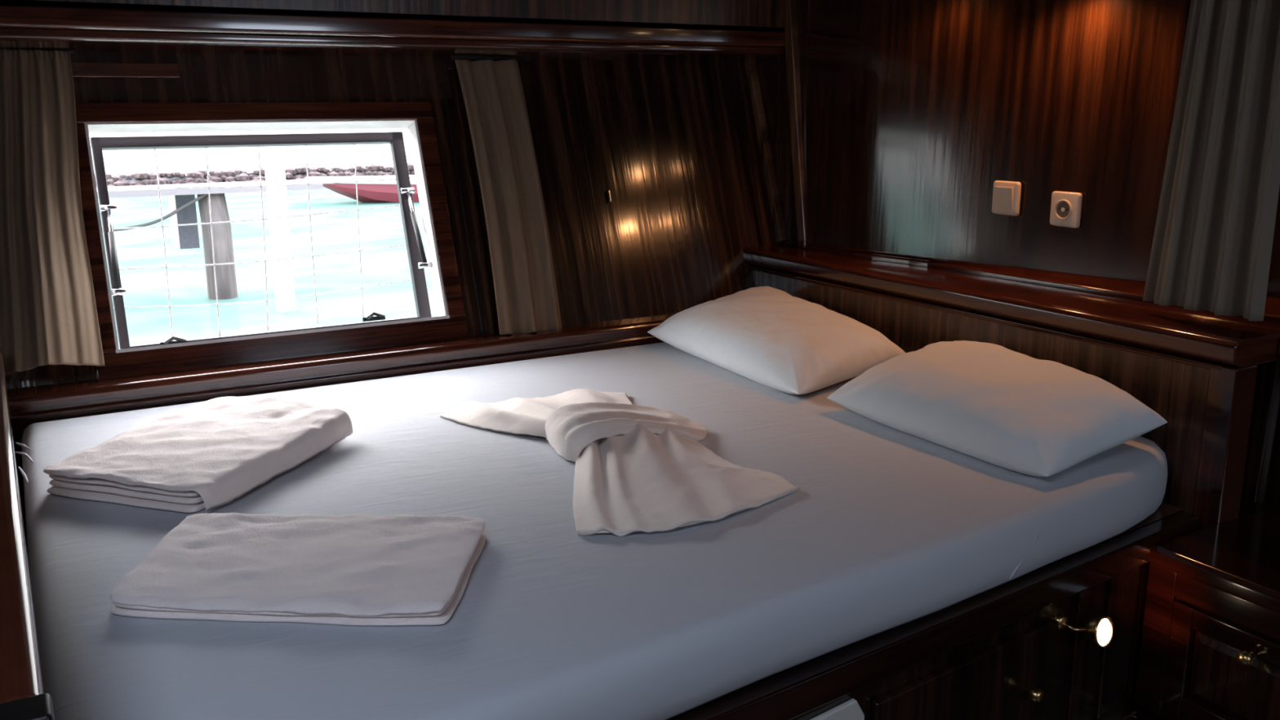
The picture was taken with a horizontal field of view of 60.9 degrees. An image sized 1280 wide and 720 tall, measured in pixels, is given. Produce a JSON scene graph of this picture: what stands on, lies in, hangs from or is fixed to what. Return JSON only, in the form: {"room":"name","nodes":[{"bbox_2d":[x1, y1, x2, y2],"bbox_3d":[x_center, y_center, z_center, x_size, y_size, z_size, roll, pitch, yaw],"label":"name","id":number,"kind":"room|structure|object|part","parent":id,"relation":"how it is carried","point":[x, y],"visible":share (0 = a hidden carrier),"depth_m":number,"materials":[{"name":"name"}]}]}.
{"room":"boat cabin","nodes":[
{"label":"boat cabin","id":0,"kind":"room"},
{"bbox_2d":[0,0,783,28],"bbox_3d":[-1.035,-1.049,2.425,3.390,0.500,0.040,-8,15,-29],"label":"ceiling","id":1,"kind":"structure","parent":0,"point":[729,13],"depth_m":2.89,"materials":[{"name":"brown wood"}]},
{"bbox_2d":[0,0,787,549],"bbox_3d":[-1.018,-0.455,2.704,3.550,2.306,0.862,-8,15,-29],"label":"wall","id":2,"kind":"structure","parent":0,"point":[674,145],"depth_m":2.99,"materials":[{"name":"brown wood"}]},
{"bbox_3d":[-1.505,-0.696,2.450,0.415,0.014,0.026,-8,15,-29],"label":"curtain rail","id":3,"kind":"part","parent":2,"relation":"part of","materials":[{"name":"brown wood"}]},
{"bbox_2d":[0,48,104,375],"bbox_3d":[-1.364,-0.325,2.385,0.299,0.706,0.365,-8,15,-29],"label":"curtain","id":4,"kind":"object","parent":2,"relation":"hanging from","point":[49,316],"visible":1,"depth_m":2.42,"materials":[{"name":"fabric"}]},
{"bbox_2d":[75,101,468,379],"bbox_3d":[-0.930,-0.337,2.769,0.899,0.619,0.323,-8,15,-29],"label":"window","id":5,"kind":"structure","parent":2,"relation":"attached to","point":[123,360],"depth_m":2.75,"materials":[{"name":"brown wood"}]},
{"bbox_2d":[102,133,411,341],"bbox_3d":[-0.971,-0.334,2.856,0.800,0.517,0.180,-8,15,-29],"label":"guard","id":6,"kind":"object","parent":5,"relation":"attached to","point":[356,181],"visible":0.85,"depth_m":2.83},
{"bbox_3d":[-0.958,-0.322,2.830,0.780,0.514,0.197,-8,15,-29],"label":"sash","id":7,"kind":"part","parent":5,"relation":"part of","materials":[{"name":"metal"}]},
{"bbox_3d":[-0.418,-0.843,3.054,0.240,0.014,0.026,-8,15,-29],"label":"curtain rail","id":8,"kind":"part","parent":2,"relation":"part of","materials":[{"name":"brown wood"}]},
{"bbox_2d":[454,58,562,334],"bbox_3d":[-0.353,-0.451,3.003,0.203,0.742,0.281,-8,15,-29],"label":"curtain","id":9,"kind":"object","parent":2,"relation":"hanging from","point":[526,292],"visible":1,"depth_m":3.01,"materials":[{"name":"fabric"}]},
{"bbox_2d":[606,190,611,202],"bbox_3d":[-0.090,-0.478,3.177,0.008,0.037,0.022,-8,15,-29],"label":"hook","id":10,"kind":"object","parent":2,"relation":"attached to","point":[608,193],"depth_m":3.17,"materials":[{"name":"silver metal"}]},
{"bbox_2d":[744,0,810,244],"bbox_3d":[0.364,-0.850,3.511,0.030,1.400,0.590,-8,15,-29],"label":"wall","id":11,"kind":"structure","parent":0,"point":[771,72],"depth_m":3.38,"materials":[{"name":"brown wood"}]},
{"bbox_2d":[789,0,1279,297],"bbox_3d":[0.984,-0.752,2.646,0.118,1.200,1.634,-11,17,-38],"label":"wall","id":12,"kind":"structure","parent":0,"point":[913,111],"depth_m":2.75,"materials":[{"name":"wood"}]},
{"bbox_2d":[782,0,806,248],"bbox_3d":[0.460,-0.919,3.272,0.034,1.159,0.207,-8,15,-29],"label":"trim","id":13,"kind":"structure","parent":12,"relation":"attached to","point":[789,13],"depth_m":3.28,"materials":[{"name":"brown wood"}]},
{"bbox_2d":[991,180,1021,216],"bbox_3d":[0.918,-0.407,2.742,0.018,0.084,0.084,-8,15,-29],"label":"light switch","id":14,"kind":"object","parent":12,"relation":"attached to","point":[1006,194],"visible":1,"depth_m":2.73,"materials":[{"name":"plastic"}]},
{"bbox_2d":[742,240,1279,529],"bbox_3d":[0.899,0.054,2.886,0.457,0.622,1.635,-8,15,-29],"label":"headboard","id":15,"kind":"object","parent":12,"relation":"attached to","point":[1197,370],"visible":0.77,"depth_m":2.36,"materials":[{"name":"brown wood"}]},
{"bbox_3d":[0.709,-0.141,2.747,0.016,0.012,1.605,-8,15,-29],"label":"moulding","id":16,"kind":"part","parent":15,"relation":"part of","materials":[{"name":"brown wood"}]},
{"bbox_2d":[742,244,1279,368],"bbox_3d":[0.898,-0.196,2.827,0.457,0.056,1.635,-8,15,-29],"label":"shelf","id":17,"kind":"object","parent":15,"relation":"attached to","point":[1117,319],"depth_m":2.48,"materials":[{"name":"brown wood"}]},
{"bbox_3d":[0.913,-0.212,2.721,0.175,0.027,1.489,-11,17,-38],"label":"wall moulding","id":18,"kind":"part","parent":15,"relation":"part of","materials":[{"name":"brown wood"}]},
{"bbox_3d":[1.135,0.271,2.140,0.068,0.540,0.055,-8,15,-29],"label":"post","id":19,"kind":"part","parent":15,"relation":"part of","materials":[{"name":"brown wood"}]},
{"bbox_2d":[1254,360,1279,503],"bbox_3d":[1.306,0.138,2.254,0.016,0.336,0.026,-8,15,-29],"label":"trim","id":20,"kind":"structure","parent":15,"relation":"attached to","point":[1275,399],"depth_m":2.26,"materials":[{"name":"brown wood"}]},
{"bbox_2d":[1049,191,1082,228],"bbox_3d":[1.025,-0.363,2.631,0.016,0.084,0.084,-8,15,-29],"label":"wall socket","id":21,"kind":"object","parent":12,"relation":"attached to","point":[1065,206],"visible":1,"depth_m":2.62,"materials":[{"name":"plastic"}]},
{"bbox_2d":[1238,360,1279,517],"bbox_3d":[1.750,-0.150,1.821,0.030,2.000,4.100,-8,15,-29],"label":"wall","id":22,"kind":"structure","parent":0,"point":[1266,371],"depth_m":2.47,"materials":[{"name":"brown wood"}]},
{"bbox_2d":[1277,340,1279,357],"bbox_3d":[1.495,0.012,1.935,0.320,0.035,0.543,-8,15,-29],"label":"shelf","id":23,"kind":"object","parent":22,"relation":"attached to","point":[1278,350],"visible":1,"depth_m":2.09,"materials":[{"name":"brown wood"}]},
{"bbox_3d":[0.002,-0.977,0.898,3.800,0.050,4.600,-8,15,-29],"label":"ceiling","id":24,"kind":"structure","parent":0,"visible":0},
{"bbox_3d":[1.128,-1.169,1.893,0.018,0.044,0.340,-8,15,-29],"label":"rail","id":25,"kind":"object","parent":24,"relation":"attached to","visible":0},
{"bbox_2d":[1142,0,1279,320],"bbox_3d":[1.115,-0.628,2.051,0.038,1.088,0.259,-8,15,-29],"label":"curtain","id":26,"kind":"object","parent":25,"relation":"hanging from","point":[1212,245],"visible":1,"depth_m":2.10,"materials":[{"name":"fabric"}]},
{"bbox_3d":[0.074,1.043,1.262,3.800,0.050,4.350,-8,15,-29],"label":"floor","id":27,"kind":"structure","parent":0,"visible":0},
{"bbox_2d":[0,346,54,719],"bbox_3d":[-0.918,0.515,1.661,0.046,0.805,1.684,-8,15,-30],"label":"footboard","id":28,"kind":"object","parent":27,"relation":"on","point":[23,696],"visible":1,"depth_m":1.08,"materials":[{"name":"brown wood"}]},
{"bbox_3d":[-0.932,0.542,1.685,0.024,0.742,1.639,-8,15,-30],"label":"panel","id":29,"kind":"part","parent":28,"relation":"part of","materials":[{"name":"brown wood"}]},
{"bbox_3d":[-0.500,0.675,0.974,0.046,0.805,0.045,-8,15,-29],"label":"post","id":30,"kind":"part","parent":28,"relation":"part of","materials":[{"name":"black paint"}]},
{"bbox_2d":[666,502,1199,719],"bbox_3d":[-0.064,0.539,2.205,1.950,0.500,1.661,-8,15,-29],"label":"bed base","id":31,"kind":"object","parent":27,"relation":"on","point":[1000,652],"visible":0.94,"depth_m":1.79,"materials":[{"name":"brown wood"}]},
{"bbox_2d":[14,342,1167,719],"bbox_3d":[-0.069,0.227,2.151,2.011,0.122,1.622,-8,15,-29],"label":"mattress","id":32,"kind":"object","parent":31,"relation":"on","point":[884,527],"visible":0.73,"depth_m":1.66,"materials":[{"name":"fabric"}]},
{"bbox_2d":[43,395,352,512],"bbox_3d":[-0.813,0.159,2.066,0.376,0.067,0.503,4,14,17],"label":"folded towel","id":33,"kind":"object","parent":32,"relation":"on","point":[211,453],"visible":1,"depth_m":1.96,"materials":[{"name":"fabric"}]},
{"bbox_2d":[110,512,485,626],"bbox_3d":[-0.482,0.291,1.566,0.484,0.036,0.322,0,13,2],"label":"folded towel","id":34,"kind":"object","parent":32,"relation":"on","point":[364,570],"visible":1,"depth_m":1.51,"materials":[{"name":"fabric"}]},
{"bbox_2d":[440,388,798,536],"bbox_3d":[-0.066,0.136,2.104,0.474,0.086,0.843,-8,15,-29],"label":"folded towel","id":35,"kind":"object","parent":32,"relation":"on","point":[645,468],"visible":1,"depth_m":1.95,"materials":[{"name":"fabric"}]},
{"bbox_2d":[647,285,906,395],"bbox_3d":[0.364,-0.073,2.841,0.440,0.148,0.748,-8,15,-29],"label":"pillow","id":36,"kind":"object","parent":32,"relation":"on","point":[773,338],"visible":0.97,"depth_m":2.67,"materials":[{"name":"fabric"}]},
{"bbox_2d":[826,340,1167,476],"bbox_3d":[0.725,0.067,2.246,0.442,0.144,0.630,-8,15,-29],"label":"pillow","id":37,"kind":"object","parent":32,"relation":"on","point":[997,405],"visible":1,"depth_m":2.09,"materials":[{"name":"fabric"}]},
{"bbox_2d":[809,698,864,719],"bbox_3d":[0.265,0.568,1.570,0.161,0.132,0.011,-10,16,-34],"label":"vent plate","id":38,"kind":"object","parent":31,"relation":"attached to","point":[850,709],"visible":1,"depth_m":1.58,"materials":[{"name":"white plastic"}]},
{"bbox_3d":[0.531,0.585,1.768,0.453,0.225,0.014,-10,16,-34],"label":"drawer","id":39,"kind":"part","parent":31,"relation":"part of","materials":[{"name":"brown wood"}]},
{"bbox_3d":[0.269,0.701,1.626,1.942,0.447,0.024,-10,16,-34],"label":"panel","id":40,"kind":"part","parent":31,"relation":"part of","materials":[{"name":"brown wood"}]},
{"bbox_3d":[0.659,0.560,1.827,0.025,0.025,0.034,-8,15,-29],"label":"knob","id":41,"kind":"part","parent":31,"relation":"part of","materials":[{"name":"gold metal"}]},
{"bbox_2d":[1056,614,1113,648],"bbox_3d":[0.771,0.469,1.882,0.106,0.055,0.047,-3,14,-13],"label":"lamp","id":42,"kind":"object","parent":31,"relation":"attached to","point":[1099,630],"visible":0.98,"depth_m":1.88,"materials":[{"name":"gold metal"}]},
{"bbox_3d":[0.758,0.463,1.890,0.057,0.022,0.033,-8,15,-29],"label":"arm","id":43,"kind":"part","parent":42,"relation":"part of","materials":[{"name":"gold metal"}]},
{"bbox_3d":[0.794,0.467,1.890,0.055,0.055,0.040,-8,15,-29],"label":"lamp shade","id":44,"kind":"part","parent":42,"relation":"part of","materials":[{"name":"gold metal"}]},
{"bbox_2d":[1133,504,1279,719],"bbox_3d":[1.360,0.600,1.954,0.686,0.482,0.617,-8,15,-29],"label":"base cabinet","id":45,"kind":"object","parent":27,"relation":"on","point":[1210,646],"visible":0.99,"depth_m":1.95,"materials":[{"name":"brown wood"}]},
{"bbox_3d":[1.052,0.571,1.878,0.020,0.214,0.305,-8,15,-29],"label":"door","id":46,"kind":"part","parent":45,"relation":"part of","materials":[{"name":"brown wood"}]},
{"bbox_3d":[1.054,0.570,1.878,0.013,0.138,0.229,-8,15,-29],"label":"raised panel","id":47,"kind":"part","parent":45,"relation":"part of","materials":[{"name":"brown wood"}]},
{"bbox_3d":[1.030,0.505,1.847,0.033,0.025,0.025,-8,15,-29],"label":"knob","id":48,"kind":"part","parent":45,"relation":"part of","materials":[{"name":"gold metal"}]},
{"label":"outside","id":49,"kind":"structure","parent":0,"visible":0},
{"bbox_2d":[88,128,413,182],"bbox_3d":[-14.535,-10.886,54.579,150.000,1.270,69.000,-8,15,-29],"label":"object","id":50,"kind":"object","parent":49,"point":[117,162],"visible":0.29,"depth_m":26.72,"materials":[{"name":"white"}]},
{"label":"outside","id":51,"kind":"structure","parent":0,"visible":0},
{"bbox_2d":[97,186,437,346],"bbox_3d":[7.005,-2.714,17.826,150.000,0.001,17.650,-8,15,-29],"label":"sea water","id":52,"kind":"structure","parent":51,"point":[337,232],"depth_m":10.09,"materials":[{"name":"teal liquid"}]},
{"bbox_2d":[96,179,323,299],"bbox_3d":[-5.109,-0.285,8.051,5.366,1.875,1.000,-8,15,-29],"label":"jetty","id":53,"kind":"object","parent":52,"relation":"in","point":[184,237],"visible":0.58,"depth_m":8.50,"materials":[{"name":"paint"}]},
{"bbox_2d":[102,194,208,231],"bbox_3d":[-3.993,-1.073,7.968,1.667,0.279,0.024,-8,15,-29],"label":"mooring rope","id":54,"kind":"object","parent":53,"relation":"hanging from","point":[202,196],"visible":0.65,"depth_m":8.21,"materials":[{"name":"fabric"}]},
{"bbox_2d":[94,162,414,186],"bbox_3d":[-4.666,-3.626,21.170,25.444,0.442,0.504,-8,15,-29],"label":"shore stones","id":55,"kind":"object","parent":52,"relation":"on","point":[237,175],"visible":0.19,"depth_m":19.64},
{"bbox_2d":[262,160,296,311],"bbox_3d":[-2.622,-0.417,8.062,0.160,2.100,0.160,-8,15,-29],"label":"mooring post","id":56,"kind":"object","parent":52,"relation":"in","point":[277,197],"visible":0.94,"depth_m":7.89,"materials":[{"name":"white paint"}]},
{"bbox_2d":[305,174,418,202],"bbox_3d":[-2.661,-2.818,17.891,5.517,0.569,1.580,-8,15,-29],"label":"boat","id":57,"kind":"object","parent":52,"relation":"on","point":[384,191],"visible":0.19,"depth_m":16.69,"materials":[{"name":"paint"}]}
]}

